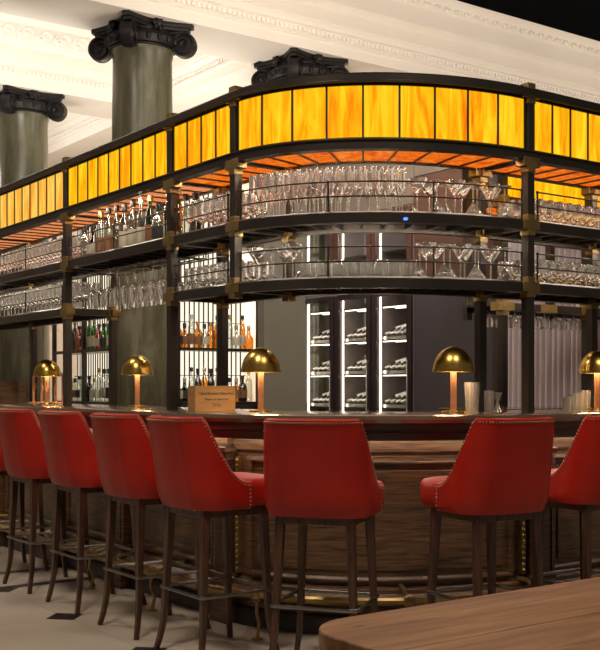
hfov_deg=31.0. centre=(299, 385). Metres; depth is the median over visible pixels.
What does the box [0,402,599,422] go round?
countertop
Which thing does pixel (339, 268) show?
tumbler
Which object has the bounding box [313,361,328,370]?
wine bottle
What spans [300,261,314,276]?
tumbler
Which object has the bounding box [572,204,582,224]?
wine glass
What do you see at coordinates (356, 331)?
wine bottle
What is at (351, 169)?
champagne flute
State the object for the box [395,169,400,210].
champagne flute
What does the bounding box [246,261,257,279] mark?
wine glass
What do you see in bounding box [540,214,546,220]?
wine glass
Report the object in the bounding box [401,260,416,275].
tumbler
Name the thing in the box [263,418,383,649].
bar stool
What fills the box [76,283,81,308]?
wine glass
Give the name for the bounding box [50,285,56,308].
wine glass
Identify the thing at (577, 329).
wine glass
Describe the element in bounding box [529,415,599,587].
bar stool
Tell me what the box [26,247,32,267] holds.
wine glass
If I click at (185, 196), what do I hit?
liquor bottle
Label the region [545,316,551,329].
wine glass
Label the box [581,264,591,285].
wine glass
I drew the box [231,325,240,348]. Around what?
liquor bottle
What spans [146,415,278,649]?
bar stool
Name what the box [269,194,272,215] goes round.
champagne flute
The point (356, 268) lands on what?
tumbler
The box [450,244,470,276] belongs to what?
martini glass
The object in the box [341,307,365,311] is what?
shelf
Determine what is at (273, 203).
champagne flute
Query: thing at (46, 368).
table lamp
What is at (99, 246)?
liquor bottle
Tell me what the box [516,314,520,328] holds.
wine glass
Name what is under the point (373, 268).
tumbler
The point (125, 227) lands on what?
liquor bottle
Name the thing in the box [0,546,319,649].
floor
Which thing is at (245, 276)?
wine glass
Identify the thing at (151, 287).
glass
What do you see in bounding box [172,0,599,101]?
trim
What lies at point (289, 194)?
champagne flute
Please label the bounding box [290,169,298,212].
champagne flute
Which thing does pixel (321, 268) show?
tumbler
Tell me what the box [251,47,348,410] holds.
stone column
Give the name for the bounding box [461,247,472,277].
martini glass
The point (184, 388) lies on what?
liquor bottle
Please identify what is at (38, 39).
trim
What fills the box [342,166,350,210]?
champagne flute
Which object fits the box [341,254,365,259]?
shelf
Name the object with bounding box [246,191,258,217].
wine glass
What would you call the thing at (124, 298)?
glass
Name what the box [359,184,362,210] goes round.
champagne flute
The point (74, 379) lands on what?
liquor bottle
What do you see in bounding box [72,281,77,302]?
wine glass
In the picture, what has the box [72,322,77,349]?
liquor bottle
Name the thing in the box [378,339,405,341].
shelf
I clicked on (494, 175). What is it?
trim
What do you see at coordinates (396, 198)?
champagne flute
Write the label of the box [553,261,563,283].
wine glass
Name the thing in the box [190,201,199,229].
wine glass
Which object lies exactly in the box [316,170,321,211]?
champagne flute
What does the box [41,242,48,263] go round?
wine glass
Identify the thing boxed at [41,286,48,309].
wine glass
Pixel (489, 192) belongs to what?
martini glass
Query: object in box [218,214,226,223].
wine glass
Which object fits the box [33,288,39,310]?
wine glass
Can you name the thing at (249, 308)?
wall
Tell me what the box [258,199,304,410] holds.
wall
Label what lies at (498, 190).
martini glass
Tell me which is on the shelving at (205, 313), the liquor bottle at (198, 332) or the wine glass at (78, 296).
the liquor bottle at (198, 332)
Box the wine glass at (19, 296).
[18,291,24,312]
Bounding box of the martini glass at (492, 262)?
[481,251,499,278]
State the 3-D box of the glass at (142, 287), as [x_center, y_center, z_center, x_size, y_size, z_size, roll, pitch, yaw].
[-0.993,-0.657,6.854,0.082,0.243,0.082,0,0,-13]
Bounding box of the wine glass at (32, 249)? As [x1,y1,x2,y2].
[29,246,36,266]
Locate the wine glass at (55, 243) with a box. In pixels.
[54,239,61,261]
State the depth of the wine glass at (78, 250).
7.78 m
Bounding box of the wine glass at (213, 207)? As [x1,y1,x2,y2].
[210,195,220,224]
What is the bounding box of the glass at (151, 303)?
[148,268,157,305]
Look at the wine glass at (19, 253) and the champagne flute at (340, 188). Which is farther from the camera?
the wine glass at (19, 253)
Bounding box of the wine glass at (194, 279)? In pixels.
[190,267,198,287]
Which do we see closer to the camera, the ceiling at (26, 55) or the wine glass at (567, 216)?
the wine glass at (567, 216)
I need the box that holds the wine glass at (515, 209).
[510,200,520,217]
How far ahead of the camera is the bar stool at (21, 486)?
7.30 m
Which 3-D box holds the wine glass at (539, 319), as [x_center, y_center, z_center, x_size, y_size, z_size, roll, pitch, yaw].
[1.698,-0.458,7.669,0.058,0.110,0.058,0,0,38]
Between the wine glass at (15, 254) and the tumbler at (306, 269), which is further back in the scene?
the wine glass at (15, 254)
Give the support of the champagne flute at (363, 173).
on the gantry at (485, 128)
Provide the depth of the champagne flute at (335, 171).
5.52 m
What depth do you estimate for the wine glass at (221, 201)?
6.00 m
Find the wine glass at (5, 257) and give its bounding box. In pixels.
[3,253,9,273]
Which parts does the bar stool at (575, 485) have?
leg, backrest, nailhead trim, leg, leg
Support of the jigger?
on the bar counter at (407, 448)
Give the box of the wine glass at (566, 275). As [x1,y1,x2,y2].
[562,262,572,283]
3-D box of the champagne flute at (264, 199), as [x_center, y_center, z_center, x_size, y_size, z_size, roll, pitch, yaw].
[-0.199,-1.000,5.826,0.062,0.243,0.062,0,0,-38]
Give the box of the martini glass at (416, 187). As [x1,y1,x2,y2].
[407,177,427,210]
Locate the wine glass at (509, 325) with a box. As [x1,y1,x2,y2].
[508,313,512,327]
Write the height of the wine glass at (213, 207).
0.193 m
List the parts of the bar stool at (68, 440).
leg, nailhead trim, backrest, leg, leg, leg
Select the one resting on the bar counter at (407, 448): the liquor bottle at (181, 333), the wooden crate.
the wooden crate
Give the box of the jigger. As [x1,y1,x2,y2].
[493,392,501,411]
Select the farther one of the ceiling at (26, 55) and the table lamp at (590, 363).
the ceiling at (26, 55)
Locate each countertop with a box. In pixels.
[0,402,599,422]
[438,406,562,410]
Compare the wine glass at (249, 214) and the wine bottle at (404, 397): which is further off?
the wine bottle at (404, 397)
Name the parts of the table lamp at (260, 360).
stem, lamp shade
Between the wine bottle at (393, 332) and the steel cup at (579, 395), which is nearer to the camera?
the steel cup at (579, 395)
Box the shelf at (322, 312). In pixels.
[307,311,328,314]
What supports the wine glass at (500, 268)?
on the gantry at (485, 128)
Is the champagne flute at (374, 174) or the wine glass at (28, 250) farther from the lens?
the wine glass at (28, 250)
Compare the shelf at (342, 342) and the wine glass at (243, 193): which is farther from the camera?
the shelf at (342, 342)
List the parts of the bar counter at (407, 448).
raised panel, raised panel, raised panel, skirting, foot rail, raised panel, raised panel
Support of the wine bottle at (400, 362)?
in the wine cabinet at (388, 311)
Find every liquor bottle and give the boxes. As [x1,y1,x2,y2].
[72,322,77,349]
[72,378,79,400]
[75,326,80,349]
[75,376,80,400]
[80,225,90,241]
[86,226,97,254]
[86,320,91,349]
[86,376,93,400]
[89,378,98,400]
[90,320,97,348]
[94,324,100,348]
[95,211,106,252]
[99,323,105,348]
[100,369,106,400]
[104,207,112,250]
[105,388,107,397]
[106,325,107,347]
[108,229,114,243]
[112,205,120,224]
[114,225,120,248]
[118,225,127,247]
[119,204,129,246]
[128,200,137,244]
[131,210,135,218]
[136,197,144,242]
[139,221,143,226]
[145,195,154,241]
[152,204,164,239]
[163,190,166,236]
[178,188,182,233]
[180,329,182,346]
[180,377,187,401]
[182,323,189,346]
[183,194,188,202]
[187,314,194,343]
[190,192,201,230]
[193,321,202,347]
[194,368,201,385]
[201,367,207,385]
[202,324,209,344]
[206,322,215,347]
[207,369,214,385]
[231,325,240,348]
[234,378,240,401]
[238,376,246,401]
[239,315,245,348]
[245,325,253,348]
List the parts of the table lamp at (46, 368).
stem, lamp shade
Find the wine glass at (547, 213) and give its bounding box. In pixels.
[543,200,553,221]
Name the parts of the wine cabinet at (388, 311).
glass door, glass door, handle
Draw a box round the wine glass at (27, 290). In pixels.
[26,289,31,311]
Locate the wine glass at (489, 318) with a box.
[487,312,492,326]
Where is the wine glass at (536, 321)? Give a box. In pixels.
[534,313,538,327]
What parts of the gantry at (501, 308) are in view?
post, canopy rail, soffit panel, post, amber panel, canopy rail, shelf rail, amber panel, amber panel, post, shelf rail, amber panel, amber panel, post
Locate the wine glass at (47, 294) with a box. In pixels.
[45,286,51,308]
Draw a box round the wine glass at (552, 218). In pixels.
[550,215,556,222]
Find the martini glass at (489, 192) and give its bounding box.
[480,182,499,214]
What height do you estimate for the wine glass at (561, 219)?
0.138 m
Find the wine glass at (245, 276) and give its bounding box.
[242,262,248,280]
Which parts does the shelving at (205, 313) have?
shelf, shelf, shelf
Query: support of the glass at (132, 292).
hanging from the gantry at (485, 128)
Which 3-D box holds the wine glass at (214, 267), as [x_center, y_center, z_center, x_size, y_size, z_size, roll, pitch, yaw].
[-0.471,-0.619,6.096,0.068,0.138,0.068,0,0,-44]
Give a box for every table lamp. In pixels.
[33,359,60,403]
[121,355,153,406]
[241,347,280,411]
[433,346,473,412]
[578,351,599,409]
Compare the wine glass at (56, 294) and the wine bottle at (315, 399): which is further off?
the wine bottle at (315, 399)
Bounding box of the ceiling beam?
[0,0,599,103]
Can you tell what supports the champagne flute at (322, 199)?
on the gantry at (485, 128)
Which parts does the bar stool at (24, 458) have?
leg, nailhead trim, backrest, leg, leg, leg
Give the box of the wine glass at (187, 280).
[184,268,192,288]
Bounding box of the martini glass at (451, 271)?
[445,248,456,276]
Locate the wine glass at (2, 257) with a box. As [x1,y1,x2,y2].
[0,254,5,273]
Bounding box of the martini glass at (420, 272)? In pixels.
[415,247,424,275]
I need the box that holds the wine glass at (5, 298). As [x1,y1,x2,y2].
[3,294,9,314]
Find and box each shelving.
[52,223,107,404]
[178,193,257,408]
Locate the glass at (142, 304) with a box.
[139,270,149,306]
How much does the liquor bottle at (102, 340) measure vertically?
0.282 m
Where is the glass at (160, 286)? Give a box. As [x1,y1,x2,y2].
[156,259,166,298]
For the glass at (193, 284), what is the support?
hanging from the gantry at (485, 128)
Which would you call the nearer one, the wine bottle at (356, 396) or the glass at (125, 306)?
the glass at (125, 306)
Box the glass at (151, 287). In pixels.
[147,261,158,300]
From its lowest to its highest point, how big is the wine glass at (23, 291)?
0.193 m
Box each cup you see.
[464,382,479,412]
[484,391,493,411]
[563,397,570,409]
[569,394,576,409]
[575,393,582,409]
[580,390,590,409]
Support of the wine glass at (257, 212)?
on the gantry at (485, 128)
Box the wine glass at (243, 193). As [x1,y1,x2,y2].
[242,189,245,208]
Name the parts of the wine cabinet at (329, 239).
glass door, glass door, handle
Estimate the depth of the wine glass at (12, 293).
8.56 m
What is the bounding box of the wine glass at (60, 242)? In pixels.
[58,237,62,252]
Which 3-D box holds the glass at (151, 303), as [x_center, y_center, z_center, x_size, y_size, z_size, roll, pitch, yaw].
[-0.975,-0.657,7.171,0.082,0.243,0.082,0,0,13]
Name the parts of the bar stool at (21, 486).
backrest, leg, leg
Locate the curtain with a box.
[508,242,599,406]
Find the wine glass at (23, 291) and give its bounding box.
[21,290,27,312]
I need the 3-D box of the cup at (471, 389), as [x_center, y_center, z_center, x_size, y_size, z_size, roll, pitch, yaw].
[0.913,0.060,5.736,0.082,0.160,0.082,0,0,-36]
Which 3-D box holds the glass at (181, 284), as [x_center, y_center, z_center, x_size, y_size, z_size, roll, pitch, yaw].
[-0.756,-0.657,6.868,0.082,0.243,0.082,0,0,-14]
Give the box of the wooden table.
[319,577,599,649]
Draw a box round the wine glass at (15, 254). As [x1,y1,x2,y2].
[14,250,20,270]
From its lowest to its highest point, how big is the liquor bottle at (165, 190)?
0.325 m
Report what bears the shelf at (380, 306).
attached to the wine cabinet at (388, 311)
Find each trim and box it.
[0,23,88,52]
[0,66,110,88]
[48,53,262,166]
[48,58,226,141]
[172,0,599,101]
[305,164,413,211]
[405,0,599,54]
[414,165,452,176]
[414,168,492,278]
[493,174,496,406]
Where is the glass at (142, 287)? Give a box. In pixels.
[137,263,148,301]
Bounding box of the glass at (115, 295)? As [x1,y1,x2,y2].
[111,268,121,304]
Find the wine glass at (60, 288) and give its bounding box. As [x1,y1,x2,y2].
[58,283,62,296]
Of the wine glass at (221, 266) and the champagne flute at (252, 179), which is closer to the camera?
the champagne flute at (252, 179)
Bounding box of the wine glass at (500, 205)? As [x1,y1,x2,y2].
[497,202,509,214]
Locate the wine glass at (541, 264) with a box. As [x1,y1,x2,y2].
[534,259,544,281]
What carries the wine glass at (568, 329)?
hanging from the gantry at (501, 308)
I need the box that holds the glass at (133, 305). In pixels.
[131,271,139,307]
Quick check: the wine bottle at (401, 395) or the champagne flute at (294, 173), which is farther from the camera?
the wine bottle at (401, 395)
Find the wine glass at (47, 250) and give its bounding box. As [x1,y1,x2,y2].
[45,241,52,263]
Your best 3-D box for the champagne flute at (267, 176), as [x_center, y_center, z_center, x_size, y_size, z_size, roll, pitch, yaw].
[-0.168,-1.000,5.700,0.062,0.243,0.062,0,0,-23]
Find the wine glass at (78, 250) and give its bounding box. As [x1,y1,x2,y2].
[75,237,81,256]
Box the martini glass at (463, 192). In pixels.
[457,185,471,212]
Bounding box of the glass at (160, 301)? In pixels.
[157,266,166,303]
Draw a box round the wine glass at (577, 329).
[573,317,579,330]
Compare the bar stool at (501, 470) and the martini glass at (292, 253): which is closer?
the bar stool at (501, 470)
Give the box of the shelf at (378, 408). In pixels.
[378,408,405,409]
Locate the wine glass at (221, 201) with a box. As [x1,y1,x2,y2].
[217,193,226,222]
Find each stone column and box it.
[0,85,66,401]
[88,10,196,406]
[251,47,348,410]
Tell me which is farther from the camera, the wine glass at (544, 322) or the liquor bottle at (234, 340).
the liquor bottle at (234, 340)
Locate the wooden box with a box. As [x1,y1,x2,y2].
[188,386,234,410]
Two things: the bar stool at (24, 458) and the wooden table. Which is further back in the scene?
the bar stool at (24, 458)
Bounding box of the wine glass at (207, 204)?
[203,197,213,226]
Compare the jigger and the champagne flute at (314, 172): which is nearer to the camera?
the champagne flute at (314, 172)
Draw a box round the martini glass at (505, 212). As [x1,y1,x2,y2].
[498,185,512,216]
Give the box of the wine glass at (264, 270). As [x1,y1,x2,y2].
[260,262,270,278]
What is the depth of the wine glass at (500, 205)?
5.97 m
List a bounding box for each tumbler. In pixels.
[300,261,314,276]
[316,260,331,276]
[332,260,347,275]
[349,259,364,275]
[367,259,382,275]
[384,259,399,275]
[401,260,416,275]
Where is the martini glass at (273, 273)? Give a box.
[265,246,280,278]
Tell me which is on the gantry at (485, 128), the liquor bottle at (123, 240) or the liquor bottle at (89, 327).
the liquor bottle at (123, 240)
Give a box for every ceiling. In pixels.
[0,12,112,118]
[457,0,599,40]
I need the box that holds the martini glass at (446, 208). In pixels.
[439,184,451,212]
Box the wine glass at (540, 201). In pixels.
[534,199,543,219]
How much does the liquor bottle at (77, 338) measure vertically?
0.282 m
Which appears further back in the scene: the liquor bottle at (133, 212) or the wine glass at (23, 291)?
the wine glass at (23, 291)
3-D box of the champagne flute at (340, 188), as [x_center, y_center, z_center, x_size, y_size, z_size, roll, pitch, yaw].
[0.196,-1.000,5.608,0.062,0.243,0.062,0,0,-38]
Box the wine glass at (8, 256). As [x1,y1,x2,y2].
[7,252,13,272]
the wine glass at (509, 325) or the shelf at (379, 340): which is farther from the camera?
the shelf at (379, 340)
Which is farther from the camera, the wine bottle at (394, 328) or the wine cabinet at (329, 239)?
the wine cabinet at (329, 239)
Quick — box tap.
[28,372,62,402]
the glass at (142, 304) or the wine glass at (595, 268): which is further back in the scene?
the glass at (142, 304)
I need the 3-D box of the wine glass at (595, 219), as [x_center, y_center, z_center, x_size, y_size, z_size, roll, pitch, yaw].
[1.686,-0.948,6.168,0.068,0.138,0.068,0,0,-19]
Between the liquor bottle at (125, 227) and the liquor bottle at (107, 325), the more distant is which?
the liquor bottle at (107, 325)
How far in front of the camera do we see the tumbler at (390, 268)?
5.49 m
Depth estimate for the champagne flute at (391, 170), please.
5.51 m
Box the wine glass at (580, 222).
[578,220,584,225]
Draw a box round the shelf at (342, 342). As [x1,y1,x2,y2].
[341,341,365,343]
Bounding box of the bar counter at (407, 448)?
[0,402,599,639]
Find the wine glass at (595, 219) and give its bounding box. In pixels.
[590,207,599,227]
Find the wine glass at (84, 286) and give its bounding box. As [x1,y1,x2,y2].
[79,282,88,308]
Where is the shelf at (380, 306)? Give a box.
[378,304,405,308]
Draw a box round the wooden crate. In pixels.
[0,381,25,401]
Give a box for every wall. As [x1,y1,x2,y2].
[49,183,255,401]
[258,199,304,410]
[414,278,492,410]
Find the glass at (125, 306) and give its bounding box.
[122,273,131,308]
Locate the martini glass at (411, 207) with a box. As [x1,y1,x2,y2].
[406,182,415,210]
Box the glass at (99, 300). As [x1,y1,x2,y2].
[95,271,105,307]
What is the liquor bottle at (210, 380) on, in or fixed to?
on the shelving at (205, 313)
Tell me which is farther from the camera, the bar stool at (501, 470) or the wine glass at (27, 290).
the wine glass at (27, 290)
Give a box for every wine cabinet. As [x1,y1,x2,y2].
[305,234,336,410]
[334,233,370,411]
[371,205,413,411]
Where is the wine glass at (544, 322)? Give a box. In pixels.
[540,314,548,327]
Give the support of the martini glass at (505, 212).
on the gantry at (485, 128)
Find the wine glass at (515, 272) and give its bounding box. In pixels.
[510,260,520,279]
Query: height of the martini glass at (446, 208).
0.185 m
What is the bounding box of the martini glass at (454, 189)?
[445,179,464,212]
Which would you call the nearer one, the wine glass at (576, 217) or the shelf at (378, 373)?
the wine glass at (576, 217)
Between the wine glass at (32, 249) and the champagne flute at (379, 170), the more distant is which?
the wine glass at (32, 249)
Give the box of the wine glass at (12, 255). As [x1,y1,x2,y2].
[10,251,16,271]
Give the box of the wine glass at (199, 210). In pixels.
[196,199,206,227]
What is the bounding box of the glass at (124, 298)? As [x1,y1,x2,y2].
[119,266,129,303]
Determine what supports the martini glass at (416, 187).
on the gantry at (485, 128)
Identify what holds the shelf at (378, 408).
attached to the wine cabinet at (388, 311)
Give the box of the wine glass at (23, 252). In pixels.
[22,248,28,268]
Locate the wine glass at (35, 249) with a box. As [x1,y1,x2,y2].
[33,244,40,265]
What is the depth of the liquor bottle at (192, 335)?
11.34 m
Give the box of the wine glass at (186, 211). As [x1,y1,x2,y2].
[183,203,193,230]
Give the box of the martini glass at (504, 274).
[497,248,512,279]
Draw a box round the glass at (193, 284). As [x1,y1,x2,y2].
[184,261,194,289]
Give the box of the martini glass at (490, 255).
[480,245,500,278]
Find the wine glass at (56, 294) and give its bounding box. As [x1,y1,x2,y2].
[54,284,61,307]
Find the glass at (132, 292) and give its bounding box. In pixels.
[128,264,138,302]
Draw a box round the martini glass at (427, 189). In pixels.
[422,183,439,211]
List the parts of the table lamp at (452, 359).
stem, lamp shade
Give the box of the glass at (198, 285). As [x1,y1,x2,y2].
[194,259,206,287]
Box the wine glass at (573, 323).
[569,315,576,328]
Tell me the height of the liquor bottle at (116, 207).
0.325 m
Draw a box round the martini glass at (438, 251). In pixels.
[430,245,442,275]
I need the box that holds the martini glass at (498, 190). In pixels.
[481,188,500,214]
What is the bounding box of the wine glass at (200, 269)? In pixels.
[197,266,205,286]
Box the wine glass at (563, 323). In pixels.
[560,314,567,328]
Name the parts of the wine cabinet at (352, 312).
glass door, glass door, handle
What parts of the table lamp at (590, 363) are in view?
lamp shade, stem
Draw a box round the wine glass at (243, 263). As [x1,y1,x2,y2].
[242,260,244,275]
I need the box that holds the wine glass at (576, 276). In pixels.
[572,263,582,284]
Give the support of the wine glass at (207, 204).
on the gantry at (485, 128)
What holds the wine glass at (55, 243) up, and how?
on the gantry at (485, 128)
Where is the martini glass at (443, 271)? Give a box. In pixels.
[435,244,451,276]
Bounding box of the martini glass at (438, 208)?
[429,179,444,211]
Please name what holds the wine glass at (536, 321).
hanging from the gantry at (501, 308)
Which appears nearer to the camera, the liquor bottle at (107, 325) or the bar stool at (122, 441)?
the bar stool at (122, 441)
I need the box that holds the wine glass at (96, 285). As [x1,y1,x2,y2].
[91,283,99,291]
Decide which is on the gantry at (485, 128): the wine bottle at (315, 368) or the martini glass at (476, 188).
the martini glass at (476, 188)
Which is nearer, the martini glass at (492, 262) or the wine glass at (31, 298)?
the martini glass at (492, 262)
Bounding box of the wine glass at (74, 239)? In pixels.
[72,235,77,256]
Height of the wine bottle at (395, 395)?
0.139 m
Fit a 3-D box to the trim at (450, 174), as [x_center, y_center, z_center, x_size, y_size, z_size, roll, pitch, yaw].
[1.465,-1.475,9.985,0.150,1.050,1.050,0,0,-36]
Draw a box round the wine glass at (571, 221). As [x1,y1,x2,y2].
[569,218,577,224]
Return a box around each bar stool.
[0,408,94,593]
[0,440,49,570]
[37,410,146,613]
[89,412,210,639]
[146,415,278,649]
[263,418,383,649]
[420,417,555,603]
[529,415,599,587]
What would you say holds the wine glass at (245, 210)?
on the gantry at (485, 128)
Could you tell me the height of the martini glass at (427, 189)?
0.185 m
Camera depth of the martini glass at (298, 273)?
5.72 m
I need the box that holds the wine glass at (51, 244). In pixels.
[50,240,57,262]
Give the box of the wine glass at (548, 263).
[543,260,554,282]
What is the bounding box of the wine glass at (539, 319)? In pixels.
[535,315,542,328]
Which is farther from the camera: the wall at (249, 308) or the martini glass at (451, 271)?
the wall at (249, 308)
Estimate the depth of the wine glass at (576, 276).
6.05 m
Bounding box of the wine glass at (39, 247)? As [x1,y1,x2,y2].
[37,243,44,264]
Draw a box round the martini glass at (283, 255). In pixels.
[276,248,289,277]
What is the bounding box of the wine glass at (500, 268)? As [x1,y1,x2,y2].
[497,261,509,274]
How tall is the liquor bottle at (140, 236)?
0.325 m
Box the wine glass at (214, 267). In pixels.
[211,264,219,284]
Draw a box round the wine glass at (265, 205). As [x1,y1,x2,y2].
[259,202,271,215]
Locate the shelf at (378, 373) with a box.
[378,373,405,374]
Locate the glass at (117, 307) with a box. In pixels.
[115,274,123,309]
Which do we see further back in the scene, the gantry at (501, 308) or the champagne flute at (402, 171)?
the gantry at (501, 308)
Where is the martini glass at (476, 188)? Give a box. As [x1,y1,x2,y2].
[471,187,482,214]
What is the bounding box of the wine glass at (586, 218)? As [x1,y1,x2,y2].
[581,206,591,226]
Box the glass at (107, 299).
[103,269,113,306]
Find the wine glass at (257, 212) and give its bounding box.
[254,207,261,216]
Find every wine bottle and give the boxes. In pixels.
[313,330,328,339]
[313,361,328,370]
[313,392,328,401]
[317,331,328,339]
[317,362,328,370]
[317,393,328,401]
[347,327,365,337]
[347,359,365,369]
[347,392,365,402]
[352,328,365,337]
[352,361,365,369]
[352,393,365,402]
[385,324,405,335]
[385,357,405,368]
[385,391,405,402]
[390,325,405,334]
[390,359,405,368]
[390,393,405,402]
[395,326,405,334]
[395,361,405,368]
[395,395,405,403]
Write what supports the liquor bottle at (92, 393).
on the shelving at (88, 361)
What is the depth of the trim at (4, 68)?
13.40 m
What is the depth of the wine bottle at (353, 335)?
11.26 m
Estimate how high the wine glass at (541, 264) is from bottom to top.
0.138 m
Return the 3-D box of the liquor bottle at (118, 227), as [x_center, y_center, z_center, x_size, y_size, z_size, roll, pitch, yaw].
[-1.268,-1.002,7.527,0.094,0.250,0.092,0,0,-19]
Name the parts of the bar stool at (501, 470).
seat, leg, leg, leg, backrest, nailhead trim, leg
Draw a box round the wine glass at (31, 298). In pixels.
[29,289,35,310]
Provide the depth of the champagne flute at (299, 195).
5.67 m
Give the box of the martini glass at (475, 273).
[467,245,483,277]
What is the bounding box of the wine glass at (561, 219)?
[559,217,566,223]
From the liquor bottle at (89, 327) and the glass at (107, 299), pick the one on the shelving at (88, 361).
the liquor bottle at (89, 327)
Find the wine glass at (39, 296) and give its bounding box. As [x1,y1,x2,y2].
[37,287,44,309]
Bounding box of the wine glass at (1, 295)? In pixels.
[0,294,5,315]
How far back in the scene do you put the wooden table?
2.25 m
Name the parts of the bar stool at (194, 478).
leg, nailhead trim, backrest, leg, leg, seat, leg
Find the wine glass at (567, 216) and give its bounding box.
[562,203,573,223]
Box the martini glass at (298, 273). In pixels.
[294,249,302,277]
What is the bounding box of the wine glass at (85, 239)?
[79,236,88,255]
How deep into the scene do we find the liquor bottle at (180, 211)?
6.50 m
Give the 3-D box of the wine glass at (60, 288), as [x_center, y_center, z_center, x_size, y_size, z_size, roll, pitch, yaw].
[-1.714,-0.646,7.820,0.074,0.193,0.074,0,0,11]
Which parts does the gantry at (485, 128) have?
amber panel, amber panel, soffit panel, amber panel, soffit panel, amber panel, soffit panel, guard rod, guard rod, guard rod, shelf rail, guard rod, soffit panel, post, amber panel, soffit panel, amber panel, soffit panel, amber panel, shelf rail, soffit panel, amber panel, soffit panel, post, amber panel, soffit panel, amber panel, soffit panel, amber panel, soffit panel, amber panel, soffit panel, post, amber panel, guard rod, guard rod, soffit panel, amber panel, soffit panel, amber panel, soffit panel, soffit panel, amber panel, amber panel, soffit panel, post, soffit panel, amber panel, amber panel, soffit panel, guard rod, guard rod, guard rod, guard rod, soffit panel, amber panel, post, amber panel, soffit panel, soffit panel, post, amber panel, soffit panel, soffit panel, amber panel, post, canopy rail, soffit panel, rail, shelf rail, shelf rail, canopy rail, amber panel, soffit panel, amber panel, soffit panel, soffit panel, guard rod, guard rod, guard rod, guard rod, amber panel, shelf rail, soffit panel, shelf rail, amber panel, soffit panel, amber panel, soffit panel, post, amber panel, soffit panel, soffit panel, amber panel, post, soffit panel, amber panel, soffit panel, amber panel, soffit panel, guard rod, guard rod, guard rod, guard rod, amber panel, soffit panel, soffit panel, post, amber panel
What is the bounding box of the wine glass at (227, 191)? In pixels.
[225,191,229,211]
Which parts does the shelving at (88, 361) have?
shelf, shelf, backlit panel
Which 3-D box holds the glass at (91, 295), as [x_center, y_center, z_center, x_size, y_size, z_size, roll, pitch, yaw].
[-1.428,-0.657,7.458,0.082,0.243,0.082,0,0,32]
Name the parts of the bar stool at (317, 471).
leg, leg, nailhead trim, backrest, leg, leg, seat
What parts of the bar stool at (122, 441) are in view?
leg, nailhead trim, backrest, leg, leg, leg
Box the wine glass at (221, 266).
[218,262,226,283]
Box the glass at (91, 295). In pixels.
[87,273,97,308]
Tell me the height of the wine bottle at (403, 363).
0.139 m
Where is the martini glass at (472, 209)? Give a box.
[466,182,480,213]
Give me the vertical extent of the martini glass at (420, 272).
0.185 m
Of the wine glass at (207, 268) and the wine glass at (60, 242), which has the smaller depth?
the wine glass at (207, 268)
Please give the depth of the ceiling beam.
12.19 m
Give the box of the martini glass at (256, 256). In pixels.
[246,248,266,279]
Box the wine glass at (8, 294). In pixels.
[7,293,13,314]
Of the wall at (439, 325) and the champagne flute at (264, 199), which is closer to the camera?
the champagne flute at (264, 199)
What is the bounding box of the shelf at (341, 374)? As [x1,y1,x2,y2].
[341,374,365,375]
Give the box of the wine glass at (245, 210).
[242,193,249,218]
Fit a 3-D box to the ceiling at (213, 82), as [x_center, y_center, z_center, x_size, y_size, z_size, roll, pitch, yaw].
[-2.866,-4.130,16.176,1.440,0.960,9.400,0,0,-36]
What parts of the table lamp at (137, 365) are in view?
stem, lamp shade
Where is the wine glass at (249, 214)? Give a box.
[246,211,255,217]
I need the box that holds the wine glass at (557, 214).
[553,202,563,222]
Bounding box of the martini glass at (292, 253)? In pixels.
[282,244,302,277]
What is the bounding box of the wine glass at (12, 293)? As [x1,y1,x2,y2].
[10,292,16,313]
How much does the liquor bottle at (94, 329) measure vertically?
0.356 m
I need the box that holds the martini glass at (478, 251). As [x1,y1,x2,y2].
[474,250,484,277]
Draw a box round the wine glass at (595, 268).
[591,265,599,286]
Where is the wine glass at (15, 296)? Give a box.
[14,292,20,313]
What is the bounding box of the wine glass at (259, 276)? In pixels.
[255,263,262,279]
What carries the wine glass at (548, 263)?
on the gantry at (485, 128)
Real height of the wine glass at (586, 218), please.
0.138 m
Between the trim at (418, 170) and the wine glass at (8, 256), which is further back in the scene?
the trim at (418, 170)
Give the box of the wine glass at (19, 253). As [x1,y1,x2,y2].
[18,249,24,269]
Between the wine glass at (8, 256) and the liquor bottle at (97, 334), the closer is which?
the wine glass at (8, 256)
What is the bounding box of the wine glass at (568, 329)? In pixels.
[564,317,570,330]
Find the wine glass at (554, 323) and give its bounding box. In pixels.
[550,314,558,328]
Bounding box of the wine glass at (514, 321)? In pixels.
[510,312,518,326]
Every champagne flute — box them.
[249,176,256,217]
[256,174,263,216]
[261,195,265,215]
[263,173,271,215]
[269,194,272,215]
[271,171,280,214]
[271,198,274,214]
[277,196,281,214]
[280,170,289,213]
[280,189,283,213]
[288,173,293,213]
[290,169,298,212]
[297,188,301,212]
[299,168,308,212]
[304,195,307,212]
[306,171,312,211]
[310,168,318,211]
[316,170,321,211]
[320,167,329,211]
[320,193,323,211]
[329,170,331,199]
[330,191,333,210]
[331,166,339,210]
[336,169,341,210]
[339,187,343,210]
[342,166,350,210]
[347,169,351,210]
[348,172,353,210]
[353,166,362,210]
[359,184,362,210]
[363,173,367,210]
[364,166,373,210]
[373,171,377,210]
[374,174,382,210]
[375,166,383,210]
[383,171,387,210]
[384,169,389,210]
[386,166,395,210]
[393,189,397,210]
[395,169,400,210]
[397,166,406,210]
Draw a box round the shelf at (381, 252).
[378,248,405,255]
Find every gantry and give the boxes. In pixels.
[0,72,599,411]
[461,170,599,406]
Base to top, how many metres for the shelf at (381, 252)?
0.012 m
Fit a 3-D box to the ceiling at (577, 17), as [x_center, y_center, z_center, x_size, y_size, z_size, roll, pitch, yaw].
[4.145,-4.595,7.077,21.000,0.210,11.638,0,0,-36]
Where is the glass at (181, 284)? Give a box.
[178,263,184,301]
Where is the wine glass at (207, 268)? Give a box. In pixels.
[204,265,212,285]
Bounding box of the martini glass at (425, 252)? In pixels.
[416,242,436,275]
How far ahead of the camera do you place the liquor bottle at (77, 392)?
12.24 m

